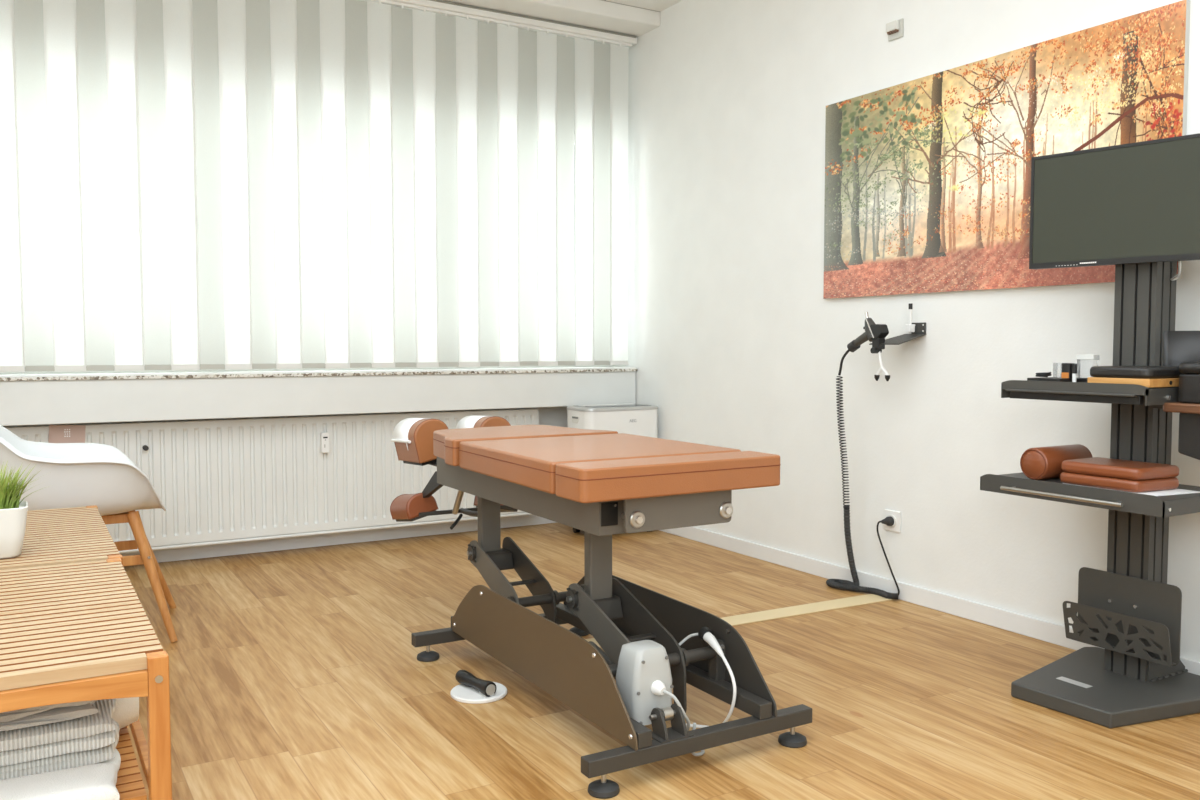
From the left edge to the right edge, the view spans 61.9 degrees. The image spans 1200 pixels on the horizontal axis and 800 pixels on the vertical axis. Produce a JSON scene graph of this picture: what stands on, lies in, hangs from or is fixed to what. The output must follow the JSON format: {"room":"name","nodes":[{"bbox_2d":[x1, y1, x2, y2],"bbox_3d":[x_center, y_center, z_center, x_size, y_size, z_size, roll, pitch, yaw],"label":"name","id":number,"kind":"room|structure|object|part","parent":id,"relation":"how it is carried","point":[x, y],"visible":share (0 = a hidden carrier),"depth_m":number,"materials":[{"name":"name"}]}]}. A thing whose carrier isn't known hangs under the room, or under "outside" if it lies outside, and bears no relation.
{"room":"physiotherapy treatment room","nodes":[
{"label":"physiotherapy treatment room","id":0,"kind":"room"},
{"bbox_2d":[0,60,612,546],"bbox_3d":[-2.069,-0.667,4.892,4.900,2.900,0.130,-2,4,-30],"label":"wall","id":1,"kind":"structure","parent":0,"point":[552,416],"depth_m":5.44,"materials":[{"name":"paint"}]},
{"bbox_2d":[3,408,538,553],"bbox_3d":[-1.947,0.398,4.856,3.615,0.603,0.154,-2,4,-30],"label":"radiator","id":2,"kind":"object","parent":1,"relation":"attached to","point":[215,480],"visible":0.64,"depth_m":4.96,"materials":[{"name":"metal"}]},
{"bbox_2d":[48,425,85,442],"bbox_3d":[-2.395,0.179,4.492,0.153,0.142,0.004,-2,4,-30],"label":"leaflet","id":3,"kind":"object","parent":2,"relation":"attached to","point":[57,433],"visible":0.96,"depth_m":4.49,"materials":[{"name":"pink paper"}]},
{"bbox_3d":[-1.956,0.387,4.870,3.615,0.582,0.020,-2,4,-30],"label":"panel","id":4,"kind":"part","parent":2,"relation":"part of","materials":[{"name":"metal"}]},
{"bbox_2d":[320,432,329,452],"bbox_3d":[-1.393,0.215,5.062,0.040,0.104,0.036,-2,4,-30],"label":"meter","id":5,"kind":"object","parent":2,"relation":"attached to","point":[324,436],"visible":1,"depth_m":5.05,"materials":[{"name":"white plastic"}]},
{"bbox_2d":[0,369,636,380],"bbox_3d":[-1.967,-0.115,4.743,4.896,0.015,0.282,-2,4,-30],"label":"sill","id":6,"kind":"structure","parent":1,"relation":"attached to","point":[579,370],"depth_m":4.86,"materials":[{"name":"stone"}]},
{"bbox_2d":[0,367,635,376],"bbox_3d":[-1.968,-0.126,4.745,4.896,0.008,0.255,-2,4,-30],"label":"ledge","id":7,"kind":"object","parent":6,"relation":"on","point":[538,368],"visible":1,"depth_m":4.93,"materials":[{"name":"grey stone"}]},
{"bbox_2d":[121,515,557,562],"bbox_3d":[-2.038,0.747,4.903,4.886,0.075,0.015,-2,4,-30],"label":"baseboard","id":8,"kind":"structure","parent":1,"relation":"attached to","point":[187,553],"depth_m":5.25,"materials":[{"name":"white wood"}]},
{"bbox_2d":[606,0,681,11],"bbox_3d":[-0.162,-1.977,1.546,5.100,0.080,7.700,-2,4,-30],"label":"ceiling","id":9,"kind":"structure","parent":0,"point":[657,5],"depth_m":5.42,"materials":[{"name":"paint"}]},
{"bbox_2d":[123,523,1199,799],"bbox_3d":[-0.162,0.999,1.708,5.100,0.080,7.700,-2,4,-30],"label":"floor","id":10,"kind":"structure","parent":0,"point":[295,674],"depth_m":2.98,"materials":[{"name":"brown wood"}]},
{"bbox_2d":[0,505,127,728],"bbox_3d":[-1.526,0.630,2.667,0.400,0.550,0.892,-2,4,-30],"label":"slatted bench","id":11,"kind":"object","parent":10,"relation":"on","point":[58,536],"visible":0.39,"depth_m":2.58,"materials":[{"name":"brown wood"}]},
{"bbox_2d":[0,461,50,558],"bbox_3d":[-1.437,0.258,2.373,0.218,0.224,0.260,1,3,9],"label":"potted grass","id":12,"kind":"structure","parent":11,"relation":"on","point":[13,511],"depth_m":2.34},
{"bbox_2d":[0,501,27,558],"bbox_3d":[-1.434,0.310,2.371,0.138,0.120,0.138,-2,4,-30],"label":"pot","id":13,"kind":"object","parent":12,"relation":"on","point":[13,514],"depth_m":2.34,"materials":[{"name":"white ceramic"}]},
{"bbox_3d":[-1.152,0.646,2.392,0.032,0.550,0.032,-2,4,-30],"label":"leg","id":14,"kind":"part","parent":11,"relation":"part of","materials":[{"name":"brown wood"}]},
{"bbox_2d":[0,558,171,799],"bbox_3d":[-1.086,0.672,1.902,0.400,0.550,0.868,-2,4,-30],"label":"slatted bench","id":15,"kind":"object","parent":10,"relation":"on","point":[72,632],"visible":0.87,"depth_m":1.69,"materials":[{"name":"brown wood"}]},
{"bbox_2d":[0,763,119,799],"bbox_3d":[-0.915,0.632,1.577,0.286,0.044,0.124,-2,4,-30],"label":"folded towel","id":16,"kind":"object","parent":15,"relation":"on","point":[98,781],"visible":1,"depth_m":1.59,"materials":[{"name":"white fabric"}]},
{"bbox_2d":[96,748,120,772],"bbox_3d":[-0.982,0.634,1.702,0.298,0.027,0.148,-2,4,-30],"label":"folded towel","id":17,"kind":"object","parent":15,"relation":"on","point":[116,759],"visible":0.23,"depth_m":1.73,"materials":[{"name":"white fabric"}]},
{"bbox_2d":[0,699,119,779],"bbox_3d":[-0.981,0.578,1.700,0.300,0.083,0.158,-2,4,-30],"label":"waffle towel","id":18,"kind":"object","parent":17,"relation":"on","point":[94,738],"visible":0.86,"depth_m":1.67,"materials":[{"name":"fabric"}]},
{"bbox_2d":[0,700,97,730],"bbox_3d":[-0.992,0.512,1.692,0.277,0.051,0.150,-2,4,-30],"label":"crumpled cloth","id":19,"kind":"object","parent":18,"relation":"on","point":[41,715],"visible":0.28,"depth_m":1.66,"materials":[{"name":"grey fabric"}]},
{"bbox_3d":[-1.136,0.648,2.352,0.032,0.550,0.032,-2,4,-30],"label":"leg","id":20,"kind":"part","parent":15,"relation":"part of","materials":[{"name":"brown wood"}]},
{"bbox_2d":[112,697,138,728],"bbox_3d":[-1.042,0.572,1.845,0.340,0.135,0.144,-2,4,-30],"label":"rolled blanket","id":21,"kind":"object","parent":15,"relation":"on","point":[126,712],"visible":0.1,"depth_m":1.87,"materials":[{"name":"beige fabric"}]},
{"bbox_3d":[-0.924,0.662,1.996,0.016,0.022,0.802,-2,4,-30],"label":"rail","id":22,"kind":"part","parent":15,"relation":"part of","materials":[{"name":"brown wood"}]},
{"bbox_3d":[-0.718,0.687,1.636,0.032,0.550,0.032,-2,4,-30],"label":"leg","id":23,"kind":"part","parent":15,"relation":"part of","materials":[{"name":"brown wood"}]},
{"bbox_2d":[0,425,177,642],"bbox_3d":[-1.864,0.432,3.605,0.673,0.854,0.662,-2,4,-30],"label":"armchair","id":24,"kind":"object","parent":10,"relation":"on","point":[103,476],"visible":0.66,"depth_m":3.43,"materials":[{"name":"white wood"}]},
{"bbox_3d":[-1.794,0.424,3.506,0.280,0.032,0.024,-2,4,-30],"label":"seat rail","id":25,"kind":"part","parent":24,"relation":"part of","materials":[{"name":"brown wood"}]},
{"bbox_3d":[-1.592,0.628,3.561,0.190,0.466,0.042,1,3,10],"label":"leg","id":26,"kind":"part","parent":24,"relation":"part of","materials":[{"name":"brown wood"}]},
{"bbox_3d":[-1.754,0.609,3.898,0.042,0.469,0.242,2,4,28],"label":"leg","id":27,"kind":"part","parent":24,"relation":"part of","materials":[{"name":"brown wood"}]},
{"bbox_2d":[450,670,506,703],"bbox_3d":[-0.366,0.858,3.015,0.170,0.058,0.174,-2,4,-30],"label":"switch","id":28,"kind":"object","parent":10,"relation":"on","point":[472,689],"visible":1,"depth_m":2.98,"materials":[{"name":"white plastic"}]},
{"bbox_3d":[-0.377,0.853,3.015,0.046,0.047,0.159,-3,4,-42],"label":"handle","id":29,"kind":"part","parent":28,"relation":"part of","materials":[{"name":"black plastic"}]},
{"bbox_2d":[390,416,811,798],"bbox_3d":[-0.179,0.486,3.230,0.684,0.778,1.814,-2,4,-30],"label":"table","id":30,"kind":"object","parent":10,"relation":"on","point":[602,484],"visible":1,"depth_m":2.74,"materials":[{"name":"leather"},{"name":"dark grey painted metal"},{"name":"black plastic"}]},
{"bbox_3d":[-0.522,0.443,3.640,0.016,0.046,0.083,1,3,20],"label":"release lever","id":31,"kind":"part","parent":30,"relation":"part of","materials":[{"name":"black plastic"}]},
{"bbox_3d":[-0.514,0.352,3.670,0.022,0.150,0.118,-2,4,-30],"label":"height post","id":32,"kind":"part","parent":30,"relation":"part of","materials":[{"name":"metal"}]},
{"bbox_3d":[-0.472,0.416,3.690,0.020,0.032,0.198,-2,4,-30],"label":"arm rest post","id":33,"kind":"part","parent":30,"relation":"part of","materials":[{"name":"black metal"}]},
{"bbox_3d":[-0.364,0.661,3.427,0.008,0.307,0.414,-2,4,-30],"label":"lift arm","id":34,"kind":"part","parent":30,"relation":"part of"},
{"bbox_2d":[433,425,617,465],"bbox_3d":[-0.297,0.145,3.392,0.594,0.083,0.414,-2,4,-30],"label":"cushion","id":35,"kind":"object","parent":30,"relation":"on","point":[446,442],"depth_m":3.28,"materials":[{"name":"leather"}]},
{"bbox_3d":[-0.250,0.657,3.494,0.008,0.307,0.414,-2,4,-30],"label":"lift arm","id":36,"kind":"part","parent":30,"relation":"part of"},
{"bbox_3d":[-0.204,0.700,2.862,0.006,0.207,1.161,-2,4,-30],"label":"plate","id":37,"kind":"part","parent":30,"relation":"part of","materials":[{"name":"brown metal"}]},
{"bbox_3d":[-0.192,0.783,2.901,0.040,0.040,1.192,-2,4,-30],"label":"rail","id":38,"kind":"part","parent":30,"relation":"part of","materials":[{"name":"brown metal"}]},
{"bbox_3d":[0.011,0.696,2.784,0.008,0.307,0.414,-2,4,-30],"label":"lift arm","id":39,"kind":"part","parent":30,"relation":"part of"},
{"bbox_2d":[459,433,740,493],"bbox_3d":[-0.017,0.174,2.939,0.612,0.082,0.632,-2,4,-30],"label":"cushion","id":40,"kind":"object","parent":30,"relation":"on","point":[530,461],"depth_m":2.84,"materials":[{"name":"leather"}]},
{"bbox_2d":[630,511,644,527],"bbox_3d":[0.095,0.301,2.521,0.044,0.044,0.007,-2,4,-30],"label":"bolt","id":41,"kind":"object","parent":30,"relation":"in","point":[637,518],"depth_m":2.51,"materials":[{"name":"metal"}]},
{"bbox_3d":[0.125,0.692,2.851,0.008,0.307,0.414,-2,4,-30],"label":"lift arm","id":42,"kind":"part","parent":30,"relation":"part of"},
{"bbox_2d":[651,680,665,695],"bbox_3d":[0.150,0.725,2.507,0.038,0.038,0.030,-2,4,-30],"label":"plug","id":43,"kind":"object","parent":30,"relation":"attached to","point":[658,687],"depth_m":2.50,"materials":[{"name":"white plastic"}]},
{"bbox_3d":[0.128,0.773,3.087,0.040,0.040,1.192,-2,4,-30],"label":"rail","id":44,"kind":"part","parent":30,"relation":"part of","materials":[{"name":"black metal"}]},
{"bbox_2d":[556,451,779,502],"bbox_3d":[0.189,0.194,2.583,0.616,0.082,0.141,-2,4,-30],"label":"cushion","id":45,"kind":"object","parent":30,"relation":"on","point":[666,477],"depth_m":2.51,"materials":[{"name":"leather"}]},
{"bbox_3d":[0.164,0.688,3.077,0.006,0.207,1.161,-2,4,-30],"label":"plate","id":46,"kind":"part","parent":30,"relation":"part of","materials":[{"name":"black metal"}]},
{"bbox_3d":[0.206,0.284,2.596,0.333,0.094,0.012,-2,4,-30],"label":"plate","id":47,"kind":"part","parent":30,"relation":"part of","materials":[{"name":"grey metal"}]},
{"bbox_3d":[0.324,0.719,2.771,0.032,0.107,0.040,-2,4,-30],"label":"shaft post","id":48,"kind":"part","parent":30,"relation":"part of","materials":[{"name":"black metal"}]},
{"bbox_2d":[719,502,732,518],"bbox_3d":[0.337,0.294,2.662,0.044,0.044,0.007,-2,4,-30],"label":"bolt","id":49,"kind":"object","parent":30,"relation":"in","point":[725,508],"depth_m":2.66,"materials":[{"name":"metal"}]},
{"bbox_2d":[567,403,657,532],"bbox_3d":[0.070,0.386,5.619,0.480,0.716,0.278,-2,4,-30],"label":"air conditioner","id":50,"kind":"object","parent":10,"relation":"on","point":[634,419],"visible":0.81,"depth_m":5.49,"materials":[{"name":"white plastic"}]},
{"bbox_3d":[-0.134,0.107,5.486,0.006,0.040,0.083,-2,4,-30],"label":"handle","id":51,"kind":"part","parent":50,"relation":"part of","materials":[{"name":"grey plastic"}]},
{"bbox_3d":[0.069,0.032,5.602,0.410,0.004,0.215,-2,4,-30],"label":"panel","id":52,"kind":"part","parent":50,"relation":"part of","materials":[{"name":"grey plastic"}]},
{"bbox_3d":[0.093,0.032,5.572,0.360,0.002,0.100,-2,4,-30],"label":"control panel","id":53,"kind":"part","parent":50,"relation":"part of","materials":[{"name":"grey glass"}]},
{"bbox_2d":[585,594,893,647],"bbox_3d":[0.522,0.841,3.816,1.534,0.005,0.110,-2,4,-29],"label":"floor strip","id":54,"kind":"object","parent":10,"relation":"on","point":[797,610],"visible":0.51,"depth_m":3.96,"materials":[{"name":"beige wood"}]},
{"bbox_2d":[980,261,1199,727],"bbox_3d":[1.563,0.131,2.928,0.554,1.520,0.788,-2,4,-30],"label":"stand","id":55,"kind":"object","parent":10,"relation":"on","point":[1129,610],"visible":0.94,"depth_m":2.98,"materials":[{"name":"black metal"}]},
{"bbox_2d":[1020,444,1091,479],"bbox_3d":[1.438,0.195,3.149,0.233,0.100,0.100,-2,4,-30],"label":"bolster","id":56,"kind":"object","parent":55,"relation":"on","point":[1038,463],"visible":0.88,"depth_m":3.09,"materials":[{"name":"leather"}]},
{"bbox_2d":[1027,372,1087,382],"bbox_3d":[1.413,-0.069,3.088,0.173,0.038,0.115,-2,4,-30],"label":"mat","id":57,"kind":"object","parent":55,"relation":"on","point":[1057,379],"depth_m":3.05,"materials":[{"name":"black plastic"}]},
{"bbox_3d":[1.356,-0.078,3.058,0.046,0.017,0.046,-2,4,-30],"label":"small cable coil","id":58,"kind":"part","parent":57,"relation":"part of","materials":[{"name":"black plastic"}]},
{"bbox_2d":[1053,363,1060,376],"bbox_3d":[1.447,-0.094,3.139,0.036,0.045,0.036,-2,4,-30],"label":"dispenser box","id":59,"kind":"object","parent":57,"relation":"on","point":[1056,366],"visible":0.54,"depth_m":3.13,"materials":[{"name":"white cardboard"}]},
{"bbox_2d":[1061,363,1074,377],"bbox_3d":[1.423,-0.089,3.041,0.029,0.046,0.028,-2,4,-30],"label":"dispenser box","id":60,"kind":"object","parent":57,"relation":"on","point":[1066,372],"visible":0.84,"depth_m":3.03,"materials":[{"name":"black cardboard"}]},
{"bbox_3d":[1.335,0.280,2.914,0.012,0.012,0.390,-2,4,-30],"label":"pull handle","id":61,"kind":"part","parent":55,"relation":"part of","materials":[{"name":"metal"}]},
{"bbox_2d":[1072,364,1076,381],"bbox_3d":[1.424,-0.077,3.001,0.014,0.062,0.014,-2,4,-30],"label":"slim bottle","id":62,"kind":"object","parent":55,"relation":"on","point":[1074,366],"visible":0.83,"depth_m":3.00,"materials":[{"name":"white plastic"}]},
{"bbox_3d":[1.416,0.843,2.986,0.030,0.002,0.100,-2,4,-30],"label":"name plate","id":63,"kind":"part","parent":55,"relation":"part of","materials":[{"name":"silver metal"}]},
{"bbox_3d":[1.391,-0.009,2.943,0.020,0.026,0.420,-2,4,-30],"label":"drawer","id":64,"kind":"part","parent":55,"relation":"part of","materials":[{"name":"black plastic"}]},
{"bbox_2d":[1076,354,1098,377],"bbox_3d":[1.506,-0.095,3.089,0.034,0.090,0.059,-2,4,-30],"label":"lidded box","id":65,"kind":"object","parent":55,"relation":"on","point":[1085,362],"visible":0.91,"depth_m":3.08,"materials":[{"name":"white plastic"}]},
{"bbox_3d":[1.506,-0.133,3.087,0.034,0.015,0.059,-2,4,-30],"label":"lid","id":66,"kind":"part","parent":65,"relation":"part of","materials":[{"name":"white plastic"}]},
{"bbox_2d":[980,472,1199,517],"bbox_3d":[1.524,0.268,3.027,0.380,0.055,0.592,-2,4,-30],"label":"shelf","id":67,"kind":"object","parent":55,"relation":"attached to","point":[1180,504],"depth_m":2.85,"materials":[{"name":"black metal"}]},
{"bbox_2d":[1001,380,1178,405],"bbox_3d":[1.530,-0.029,3.021,0.360,0.057,0.467,-2,4,-30],"label":"shelf","id":68,"kind":"object","parent":55,"relation":"attached to","point":[1115,394],"depth_m":2.88,"materials":[{"name":"black metal"}]},
{"bbox_3d":[1.539,0.865,3.010,0.554,0.045,0.502,-2,4,-30],"label":"plate","id":69,"kind":"part","parent":55,"relation":"part of","materials":[{"name":"grey metal"}]},
{"bbox_2d":[1029,133,1199,280],"bbox_3d":[1.615,-0.555,2.984,0.147,0.400,0.605,-3,4,-41],"label":"monitor","id":70,"kind":"object","parent":55,"relation":"attached to","point":[1137,202],"visible":1,"depth_m":2.97,"materials":[{"name":"black plastic"}]},
{"bbox_2d":[1062,483,1199,495],"bbox_3d":[1.535,0.256,2.917,0.199,0.003,0.315,-2,4,-30],"label":"paper sheet","id":71,"kind":"object","parent":55,"relation":"on","point":[1171,491],"visible":0.17,"depth_m":2.81,"materials":[{"name":"white paper"}]},
{"bbox_2d":[1060,471,1178,491],"bbox_3d":[1.522,0.235,2.943,0.194,0.034,0.270,-2,4,-30],"label":"seat pad","id":72,"kind":"object","parent":71,"relation":"on","point":[1112,483],"visible":0.82,"depth_m":2.85,"materials":[{"name":"leather"}]},
{"bbox_2d":[1061,457,1178,479],"bbox_3d":[1.523,0.201,2.941,0.194,0.034,0.269,-2,4,-30],"label":"seat pad","id":73,"kind":"object","parent":72,"relation":"on","point":[1098,466],"visible":1,"depth_m":2.87,"materials":[{"name":"leather"}]},
{"bbox_2d":[1087,377,1178,387],"bbox_3d":[1.548,-0.052,2.871,0.202,0.024,0.188,-2,4,-30],"label":"wooden block","id":74,"kind":"object","parent":55,"relation":"on","point":[1156,382],"visible":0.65,"depth_m":2.79,"materials":[{"name":"brown wood"}]},
{"bbox_2d":[1090,366,1182,378],"bbox_3d":[1.546,-0.081,2.873,0.206,0.032,0.190,-2,4,-30],"label":"pad","id":75,"kind":"object","parent":74,"relation":"on","point":[1143,372],"visible":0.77,"depth_m":2.80,"materials":[{"name":"leather"}]},
{"bbox_2d":[1163,331,1199,365],"bbox_3d":[1.706,-0.095,2.797,0.057,0.200,0.238,-2,4,-30],"label":"shield","id":76,"kind":"object","parent":55,"relation":"on","point":[1179,347],"visible":0.37,"depth_m":2.87,"materials":[{"name":"black plastic"}]},
{"bbox_2d":[1163,402,1199,413],"bbox_3d":[1.685,0.024,2.696,0.138,0.026,0.275,-2,4,-30],"label":"tray","id":77,"kind":"object","parent":55,"relation":"on","point":[1177,407],"depth_m":2.73,"materials":[{"name":"brown wood"}]},
{"bbox_2d":[1178,362,1199,403],"bbox_3d":[1.682,-0.045,2.685,0.110,0.112,0.231,-2,4,-30],"label":"case","id":78,"kind":"object","parent":55,"relation":"on","point":[1189,381],"visible":1,"depth_m":2.72,"materials":[{"name":"leather"}]},
{"bbox_3d":[1.684,-0.085,2.684,0.106,0.033,0.231,-2,4,-30],"label":"lid","id":79,"kind":"part","parent":78,"relation":"part of","materials":[{"name":"black leather"}]},
{"bbox_2d":[847,312,888,353],"bbox_3d":[1.084,-0.274,4.066,0.055,0.169,0.198,-2,4,-30],"label":"gun","id":80,"kind":"object","parent":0,"point":[876,334],"visible":1,"depth_m":4.01,"materials":[{"name":"black plastic"}]},
{"bbox_2d":[826,350,899,599],"bbox_3d":[1.093,0.297,4.208,0.140,1.044,0.357,-2,4,-37],"label":"coiled cord","id":81,"kind":"object","parent":80,"relation":"hanging from","point":[840,584],"visible":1,"depth_m":4.23,"materials":[{"name":"black plastic"}]},
{"bbox_3d":[1.086,-0.287,4.020,0.006,0.078,0.047,-2,4,-30],"label":"rod","id":82,"kind":"part","parent":80,"relation":"part of","materials":[{"name":"silver metal"}]},
{"bbox_3d":[1.109,-0.199,4.014,0.040,0.024,0.024,-2,4,-30],"label":"clamp knob","id":83,"kind":"part","parent":80,"relation":"part of","materials":[{"name":"black plastic"}]},
{"bbox_2d":[874,351,889,380],"bbox_3d":[1.130,-0.142,4.000,0.022,0.133,0.078,-2,4,-30],"label":"probe","id":84,"kind":"object","parent":80,"relation":"attached to","point":[887,376],"visible":1,"depth_m":4.00,"materials":[{"name":"white plastic"}]},
{"bbox_3d":[1.124,-0.165,4.009,0.012,0.088,0.034,-2,4,-30],"label":"stem","id":85,"kind":"part","parent":84,"relation":"part of","materials":[{"name":"white plastic"}]},
{"bbox_2d":[613,0,1199,661],"bbox_3d":[2.006,-0.558,2.890,0.120,2.900,7.700,-2,4,-30],"label":"wall","id":86,"kind":"structure","parent":0,"point":[734,338],"depth_m":4.43,"materials":[{"name":"paint"}]},
{"bbox_2d":[360,0,659,44],"bbox_3d":[-1.909,-2.061,4.541,4.899,0.078,0.505,-2,4,-30],"label":"curtain rail","id":87,"kind":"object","parent":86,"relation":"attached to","point":[594,14],"depth_m":5.38,"materials":[{"name":"metal"}]},
{"bbox_2d":[0,0,636,371],"bbox_3d":[-1.900,-1.077,4.580,4.860,1.876,0.060,-2,4,-30],"label":"vertical blind","id":88,"kind":"object","parent":87,"relation":"hanging from","point":[185,184],"visible":1,"depth_m":4.85,"materials":[{"name":"white fabric"}]},
{"bbox_3d":[-1.900,-1.994,4.531,4.860,0.036,0.058,-2,4,-30],"label":"head rail","id":89,"kind":"part","parent":88,"relation":"part of","materials":[{"name":"white metal"}]},
{"bbox_2d":[602,0,659,11],"bbox_3d":[-0.028,-1.925,1.320,4.900,0.004,6.970,-2,4,-30],"label":"trim","id":90,"kind":"structure","parent":86,"relation":"attached to","point":[602,0],"depth_m":5.45,"materials":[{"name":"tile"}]},
{"bbox_2d":[884,509,900,532],"bbox_3d":[1.217,0.504,4.168,0.016,0.086,0.088,-2,4,-30],"label":"wall socket","id":91,"kind":"object","parent":86,"relation":"attached to","point":[896,515],"visible":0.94,"depth_m":4.15,"materials":[{"name":"white plastic"}]},
{"bbox_2d":[886,18,903,40],"bbox_3d":[1.198,-1.510,4.075,0.030,0.073,0.077,-2,4,-30],"label":"wall sensor","id":92,"kind":"object","parent":86,"relation":"attached to","point":[894,29],"visible":1,"depth_m":4.06,"materials":[{"name":"white plastic"}]},
{"bbox_2d":[869,322,925,344],"bbox_3d":[1.197,-0.267,4.022,0.155,0.089,0.158,-2,4,-30],"label":"wall bracket","id":93,"kind":"object","parent":86,"relation":"attached to","point":[920,328],"visible":0.92,"depth_m":4.00,"materials":[{"name":"black metal"}]},
{"bbox_3d":[1.197,-0.245,4.024,0.155,0.045,0.158,-2,4,-30],"label":"arm plate","id":94,"kind":"part","parent":93,"relation":"part of","materials":[{"name":"black metal"}]},
{"bbox_2d":[905,303,914,332],"bbox_3d":[1.244,-0.328,4.012,0.030,0.118,0.026,-2,4,-30],"label":"probe","id":95,"kind":"object","parent":93,"relation":"on","point":[910,327],"visible":1,"depth_m":4.00,"materials":[{"name":"white plastic"}]},
{"bbox_3d":[1.245,-0.321,4.011,0.010,0.105,0.010,-2,4,-30],"label":"stem","id":96,"kind":"part","parent":95,"relation":"part of","materials":[{"name":"white plastic"}]},
{"bbox_3d":[1.282,-0.288,4.022,0.005,0.046,0.074,-2,4,-30],"label":"wall plate","id":97,"kind":"part","parent":93,"relation":"part of","materials":[{"name":"black metal"}]},
{"bbox_2d":[659,526,1199,674],"bbox_3d":[1.956,0.856,2.920,0.014,0.072,7.470,-2,4,-30],"label":"baseboard","id":98,"kind":"structure","parent":86,"relation":"attached to","point":[1043,630],"depth_m":4.07,"materials":[{"name":"white wood"}]},
{"bbox_2d":[823,0,1190,298],"bbox_3d":[1.405,-0.839,3.766,0.021,0.849,1.579,-2,4,-30],"label":"print","id":99,"kind":"object","parent":86,"relation":"attached to","point":[928,178],"visible":0.79,"depth_m":3.72},
{"bbox_3d":[-2.330,-0.420,0.364,0.120,2.900,7.700,-2,4,-30],"label":"wall","id":100,"kind":"structure","parent":0,"visible":0},
{"bbox_2d":[0,371,635,425],"bbox_3d":[-1.911,-0.006,4.649,4.892,0.192,0.030,-2,4,-30],"label":"window sill","id":101,"kind":"structure","parent":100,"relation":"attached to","point":[42,402],"depth_m":4.87,"materials":[{"name":"white stone"}]}
]}

